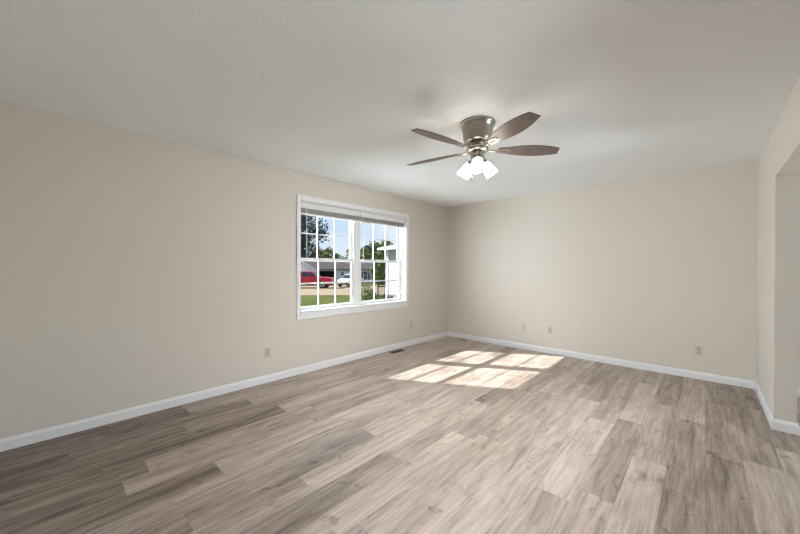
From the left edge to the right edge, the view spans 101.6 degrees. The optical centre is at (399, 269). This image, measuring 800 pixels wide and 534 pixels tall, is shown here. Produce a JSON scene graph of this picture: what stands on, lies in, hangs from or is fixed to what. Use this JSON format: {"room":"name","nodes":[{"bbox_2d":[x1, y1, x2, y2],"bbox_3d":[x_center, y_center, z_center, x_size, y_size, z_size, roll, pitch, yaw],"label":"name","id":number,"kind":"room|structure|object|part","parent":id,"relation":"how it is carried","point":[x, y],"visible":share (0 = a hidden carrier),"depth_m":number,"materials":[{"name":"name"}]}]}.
{"room":"empty living room","nodes":[
{"label":"empty living room","id":0,"kind":"room"},
{"bbox_2d":[0,100,447,438],"bbox_3d":[-1.338,0.042,3.912,0.150,2.440,6.400,0,0,43],"label":"wall","id":1,"kind":"structure","parent":0,"point":[137,269],"depth_m":2.88,"materials":[{"name":"beige paint"}]},
{"bbox_2d":[0,331,447,451],"bbox_3d":[-1.247,1.220,3.897,0.014,0.085,6.300,0,0,43],"label":"baseboard","id":2,"kind":"structure","parent":1,"relation":"attached to","point":[16,441],"depth_m":3.00,"materials":[{"name":"white paint"}]},
{"bbox_2d":[264,346,270,357],"bbox_3d":[-1.480,0.923,3.650,0.009,0.116,0.072,0,0,43],"label":"wall outlet","id":3,"kind":"object","parent":1,"relation":"attached to","point":[267,350],"visible":1,"depth_m":3.65,"materials":[{"name":"grey plastic"}]},
{"bbox_2d":[296,194,408,319],"bbox_3d":[-0.601,-0.148,4.682,0.176,1.507,2.016,0,0,43],"label":"window","id":4,"kind":"structure","parent":1,"relation":"in","point":[355,305],"depth_m":4.67,"materials":[{"name":"white paint"}]},
{"bbox_2d":[301,217,349,258],"bbox_3d":[-0.992,-0.460,4.367,0.010,0.638,0.798,0,0,43],"label":"grille","id":5,"kind":"object","parent":4,"relation":"attached to","point":[317,234],"depth_m":4.46,"materials":[{"name":"white plastic"}]},
{"bbox_2d":[301,261,350,304],"bbox_3d":[-0.973,0.177,4.350,0.010,0.576,0.798,0,0,43],"label":"grille","id":6,"kind":"object","parent":4,"relation":"attached to","point":[347,303],"depth_m":4.44,"materials":[{"name":"white plastic"}]},
{"bbox_3d":[-0.973,0.171,4.350,0.024,0.636,0.870,0,0,43],"label":"sash","id":7,"kind":"part","parent":4,"relation":"part of","materials":[{"name":"white plastic"}]},
{"bbox_3d":[-0.982,-0.163,4.358,0.060,1.336,0.902,0,0,43],"label":"frame","id":8,"kind":"part","parent":4,"relation":"part of","materials":[{"name":"white plastic"}]},
{"bbox_2d":[301,201,359,259],"bbox_3d":[-0.901,-0.474,4.305,0.067,0.711,0.932,0,0,43],"label":"window blind","id":9,"kind":"object","parent":4,"relation":"attached to","point":[311,209],"visible":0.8,"depth_m":4.24,"materials":[{"name":"white plastic"}]},
{"bbox_3d":[-0.908,-0.687,4.311,0.048,0.018,0.908,0,0,43],"label":"rail","id":10,"kind":"part","parent":9,"relation":"part of","materials":[{"name":"white plastic"}]},
{"bbox_3d":[-0.992,-0.461,4.367,0.025,0.708,0.870,0,0,43],"label":"sash","id":11,"kind":"part","parent":4,"relation":"part of","materials":[{"name":"white plastic"}]},
{"bbox_3d":[-0.606,0.514,4.679,0.174,0.018,1.900,0,0,43],"label":"sill","id":12,"kind":"part","parent":4,"relation":"part of","materials":[{"name":"white paint"}]},
{"bbox_2d":[360,224,396,259],"bbox_3d":[-0.322,-0.461,5.084,0.010,0.638,0.798,0,0,43],"label":"grille","id":13,"kind":"object","parent":4,"relation":"attached to","point":[372,239],"depth_m":4.99,"materials":[{"name":"white plastic"}]},
{"bbox_3d":[-0.302,0.170,5.067,0.024,0.636,0.870,0,0,43],"label":"sash","id":14,"kind":"part","parent":4,"relation":"part of","materials":[{"name":"white plastic"}]},
{"bbox_2d":[361,262,397,299],"bbox_3d":[-0.302,0.176,5.067,0.010,0.576,0.798,0,0,43],"label":"grille","id":15,"kind":"object","parent":4,"relation":"attached to","point":[386,280],"depth_m":5.15,"materials":[{"name":"white plastic"}]},
{"bbox_3d":[-0.312,-0.164,5.076,0.060,1.336,0.902,0,0,43],"label":"frame","id":16,"kind":"part","parent":4,"relation":"part of","materials":[{"name":"white plastic"}]},
{"bbox_2d":[359,211,404,263],"bbox_3d":[-0.254,-0.455,4.998,0.067,0.751,0.932,0,0,43],"label":"window blind","id":17,"kind":"object","parent":4,"relation":"attached to","point":[365,217],"visible":0.95,"depth_m":4.92,"materials":[{"name":"white plastic"}]},
{"bbox_3d":[-0.261,-0.688,5.004,0.048,0.018,0.908,0,0,43],"label":"rail","id":18,"kind":"part","parent":17,"relation":"part of","materials":[{"name":"white plastic"}]},
{"bbox_3d":[-0.322,-0.462,5.084,0.025,0.708,0.870,0,0,43],"label":"sash","id":19,"kind":"part","parent":4,"relation":"part of","materials":[{"name":"white plastic"}]},
{"bbox_2d":[0,0,799,206],"bbox_3d":[1.520,-1.220,1.323,7.850,0.120,6.520,0,0,43],"label":"ceiling","id":20,"kind":"structure","parent":0,"point":[337,90],"depth_m":1.99,"materials":[{"name":"white paint"}]},
{"bbox_2d":[408,112,559,179],"bbox_3d":[0.582,-0.940,2.606,1.240,0.456,1.249,0,0,43],"label":"ceiling fan","id":21,"kind":"object","parent":20,"relation":"hanging from","point":[477,131],"visible":1,"depth_m":2.52,"materials":[{"name":"silver metal"}]},
{"bbox_3d":[0.285,-0.955,2.847,0.491,0.006,0.142,0,13,36],"label":"blade","id":22,"kind":"part","parent":21,"relation":"part of","materials":[{"name":"brown wood"}]},
{"bbox_3d":[0.289,-0.953,2.365,0.491,0.006,0.142,0,13,-36],"label":"blade","id":23,"kind":"part","parent":21,"relation":"part of","materials":[{"name":"brown wood"}]},
{"bbox_3d":[0.538,-0.806,2.684,0.130,0.134,0.103,0,0,43],"label":"lamp shade","id":24,"kind":"part","parent":21,"relation":"part of","materials":[{"name":"white glass"}]},
{"bbox_3d":[0.596,-0.805,2.496,0.111,0.134,0.125,0,0,43],"label":"lamp shade","id":25,"kind":"part","parent":21,"relation":"part of","materials":[{"name":"white glass"}]},
{"bbox_3d":[0.599,-0.823,2.515,0.051,0.078,0.067,0,0,43],"label":"bulb","id":26,"kind":"part","parent":21,"relation":"part of","materials":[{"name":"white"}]},
{"bbox_3d":[0.730,-0.805,2.639,0.111,0.134,0.125,0,0,43],"label":"lamp shade","id":27,"kind":"part","parent":21,"relation":"part of","materials":[{"name":"white glass"}]},
{"bbox_3d":[0.749,-0.952,2.219,0.142,0.006,0.491,14,-4,-18],"label":"blade","id":28,"kind":"part","parent":21,"relation":"part of","materials":[{"name":"brown wood"}]},
{"bbox_3d":[1.029,-0.952,2.612,0.491,0.006,0.142,0,-13,0],"label":"blade","id":29,"kind":"part","parent":21,"relation":"part of","materials":[{"name":"brown wood"}]},
{"bbox_2d":[0,336,799,533],"bbox_3d":[1.525,1.280,1.309,7.600,0.001,6.300,0,0,43],"label":"floor","id":30,"kind":"structure","parent":0,"point":[447,434],"depth_m":2.21,"materials":[{"name":"beige laminate"}]},
{"bbox_2d":[389,349,404,353],"bbox_3d":[-0.042,1.258,5.016,0.100,0.006,0.256,0,0,43],"label":"floor vent","id":31,"kind":"object","parent":30,"relation":"in","point":[393,352],"visible":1,"depth_m":5.01,"materials":[{"name":"brown metal"}]},
{"bbox_2d":[447,161,799,387],"bbox_3d":[3.701,0.057,3.667,7.850,2.440,0.120,0,0,43],"label":"wall","id":32,"kind":"structure","parent":0,"point":[649,270],"depth_m":4.26,"materials":[{"name":"beige paint"}]},
{"bbox_2d":[522,323,525,330],"bbox_3d":[1.970,0.916,5.191,0.072,0.116,0.017,0,0,43],"label":"wall jack plate","id":33,"kind":"object","parent":32,"relation":"attached to","point":[523,324],"visible":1,"depth_m":5.19,"materials":[{"name":"grey plastic"}]},
{"bbox_2d":[547,326,551,333],"bbox_3d":[2.263,0.914,4.923,0.072,0.116,0.009,0,0,43],"label":"wall outlet","id":34,"kind":"object","parent":32,"relation":"attached to","point":[549,328],"visible":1,"depth_m":4.92,"materials":[{"name":"grey plastic"}]},
{"bbox_2d":[447,331,755,388],"bbox_3d":[2.353,1.226,4.835,3.969,0.085,0.014,0,0,43],"label":"baseboard","id":35,"kind":"structure","parent":32,"relation":"attached to","point":[745,383],"depth_m":4.29,"materials":[{"name":"white paint"}]},
{"bbox_2d":[694,345,702,355],"bbox_3d":[3.472,0.941,3.794,0.072,0.116,0.009,0,0,43],"label":"wall outlet","id":36,"kind":"object","parent":32,"relation":"attached to","point":[698,350],"visible":1,"depth_m":3.79,"materials":[{"name":"grey plastic"}]},
{"bbox_2d":[756,76,799,422],"bbox_3d":[1.706,0.062,1.138,0.120,2.440,6.300,0,0,43],"label":"wall","id":37,"kind":"structure","parent":0,"point":[779,160],"depth_m":2.59,"materials":[{"name":"beige paint"}]},
{"bbox_2d":[754,381,799,435],"bbox_3d":[3.435,1.236,2.998,0.148,0.085,1.195,0,0,43],"label":"baseboard","id":38,"kind":"structure","parent":37,"relation":"attached to","point":[775,424],"depth_m":2.60,"materials":[{"name":"white paint"}]},
{"label":"outside","id":39,"kind":"structure","parent":0,"visible":0},
{"bbox_2d":[301,277,385,306],"bbox_3d":[-11.760,2.028,65.915,180.000,0.300,190.000,0,0,43],"label":"ground","id":40,"kind":"structure","parent":39,"point":[308,300],"depth_m":23.27,"materials":[{"name":"green plant"}]},
{"bbox_2d":[301,261,317,271],"bbox_3d":[-13.548,0.309,42.540,5.550,3.320,3.920,0,0,-17],"label":"garage","id":41,"kind":"structure","parent":40,"relation":"on","point":[304,266],"depth_m":41.27,"materials":[{"name":"white"}]},
{"bbox_2d":[301,214,329,257],"bbox_3d":[-17.321,-5.866,58.656,9.369,15.548,9.062,0,0,-38],"label":"tree","id":42,"kind":"object","parent":40,"relation":"on","point":[322,230],"visible":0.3,"depth_m":58.13,"materials":[{"name":"green plant"}]},
{"bbox_2d":[310,249,326,257],"bbox_3d":[-17.340,-1.219,67.487,5.205,6.574,5.042,0,0,-44],"label":"tree","id":43,"kind":"object","parent":40,"relation":"on","point":[322,255],"visible":0.16,"depth_m":67.15,"materials":[{"name":"green plant"}]},
{"bbox_2d":[324,246,333,258],"bbox_3d":[-16.955,-1.778,75.104,4.806,7.312,5.478,0,0,-30],"label":"tree","id":44,"kind":"object","parent":40,"relation":"on","point":[327,251],"visible":0.26,"depth_m":74.33,"materials":[{"name":"green plant"}]},
{"bbox_2d":[331,253,345,258],"bbox_3d":[-15.688,-1.075,82.449,5.016,6.148,4.914,0,0,33],"label":"tree","id":45,"kind":"object","parent":40,"relation":"on","point":[337,255],"visible":0.14,"depth_m":82.02,"materials":[{"name":"green plant"}]},
{"bbox_2d":[304,259,373,282],"bbox_3d":[-9.457,0.165,50.117,10.300,3.570,6.700,0,0,-11],"label":"house","id":46,"kind":"structure","parent":40,"relation":"on","point":[326,269],"depth_m":47.89,"materials":[{"name":"white"}]},
{"bbox_2d":[360,247,371,258],"bbox_3d":[-7.633,-1.275,65.262,4.656,6.885,4.682,0,0,-26],"label":"tree","id":47,"kind":"object","parent":40,"relation":"on","point":[361,250],"visible":0.07,"depth_m":64.90,"materials":[{"name":"green plant"}]},
{"bbox_2d":[361,285,373,300],"bbox_3d":[-2.206,1.573,21.274,1.382,1.139,1.146,0,0,-27],"label":"shrub","id":48,"kind":"object","parent":40,"relation":"on","point":[365,291],"visible":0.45,"depth_m":21.24,"materials":[{"name":"green plant"}]},
{"bbox_2d":[364,245,371,253],"bbox_3d":[-7.122,-2.140,79.403,3.947,8.527,5.274,0,0,7],"label":"tree","id":49,"kind":"object","parent":40,"relation":"on","point":[365,246],"visible":0.1,"depth_m":79.07,"materials":[{"name":"green plant"}]},
{"bbox_2d":[365,291,377,300],"bbox_3d":[-1.721,1.754,20.397,0.966,0.853,1.065,0,0,-28],"label":"shrub","id":50,"kind":"object","parent":40,"relation":"on","point":[370,296],"visible":0.7,"depth_m":20.17,"materials":[{"name":"green plant"}]},
{"bbox_2d":[362,240,384,278],"bbox_3d":[-4.725,-1.581,58.837,4.881,7.705,5.004,0,0,8],"label":"tree","id":51,"kind":"object","parent":40,"relation":"on","point":[376,244],"visible":0.25,"depth_m":57.89,"materials":[{"name":"green plant"}]},
{"bbox_2d":[369,251,385,284],"bbox_3d":[-2.613,-0.069,43.936,3.138,4.838,3.041,0,0,-15],"label":"leafy tree","id":52,"kind":"object","parent":40,"relation":"on","point":[378,256],"visible":0.71,"depth_m":43.41,"materials":[{"name":"green plant"}]},
{"bbox_2d":[377,285,385,295],"bbox_3d":[-1.186,1.540,21.474,0.630,1.100,0.090,0,0,-3],"label":"wooden railing","id":53,"kind":"object","parent":40,"relation":"on","point":[378,286],"visible":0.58,"depth_m":21.42,"materials":[{"name":"brown wood"}]},
{"bbox_2d":[376,294,390,298],"bbox_3d":[-1.008,1.818,19.948,0.920,0.722,0.767,0,0,-12],"label":"shrub","id":54,"kind":"object","parent":40,"relation":"on","point":[383,296],"visible":0.41,"depth_m":19.80,"materials":[{"name":"green plant"}]},
{"bbox_2d":[381,239,392,275],"bbox_3d":[-2.883,-2.093,64.885,4.137,8.226,4.436,0,0,12],"label":"tree","id":55,"kind":"object","parent":40,"relation":"on","point":[388,243],"visible":0.12,"depth_m":64.47,"materials":[{"name":"green plant"}]},
{"bbox_2d":[377,244,397,297],"bbox_3d":[3.838,-0.186,22.820,7.430,4.570,7.930,0,0,43],"label":"house","id":56,"kind":"structure","parent":40,"relation":"on","point":[391,251],"depth_m":22.11,"materials":[{"name":"grey"}]},
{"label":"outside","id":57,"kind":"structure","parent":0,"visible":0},
{"bbox_2d":[301,285,384,295],"bbox_3d":[0.060,2.033,33.831,66.000,0.020,14.400,0,0,-6],"label":"gravel drive","id":58,"kind":"structure","parent":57,"point":[305,290],"depth_m":31.35,"materials":[{"name":"beige gravel"}]},
{"bbox_2d":[301,271,336,287],"bbox_3d":[-9.872,1.109,35.457,5.680,1.800,1.956,0,0,0],"label":"pickup truck","id":59,"kind":"object","parent":58,"relation":"on","point":[306,276],"visible":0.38,"depth_m":34.51,"materials":[{"name":"red paint"}]},
{"bbox_3d":[-9.615,0.509,35.452,1.710,0.480,1.740,0,0,0],"label":"cab glass","id":60,"kind":"part","parent":59,"relation":"part of","materials":[{"name":"grey"}]},
{"bbox_2d":[337,274,362,286],"bbox_3d":[-5.846,1.282,38.560,1.816,1.449,4.490,0,0,9],"label":"car","id":61,"kind":"object","parent":58,"relation":"on","point":[346,277],"visible":0.43,"depth_m":37.17,"materials":[{"name":"white paint"}]}
]}

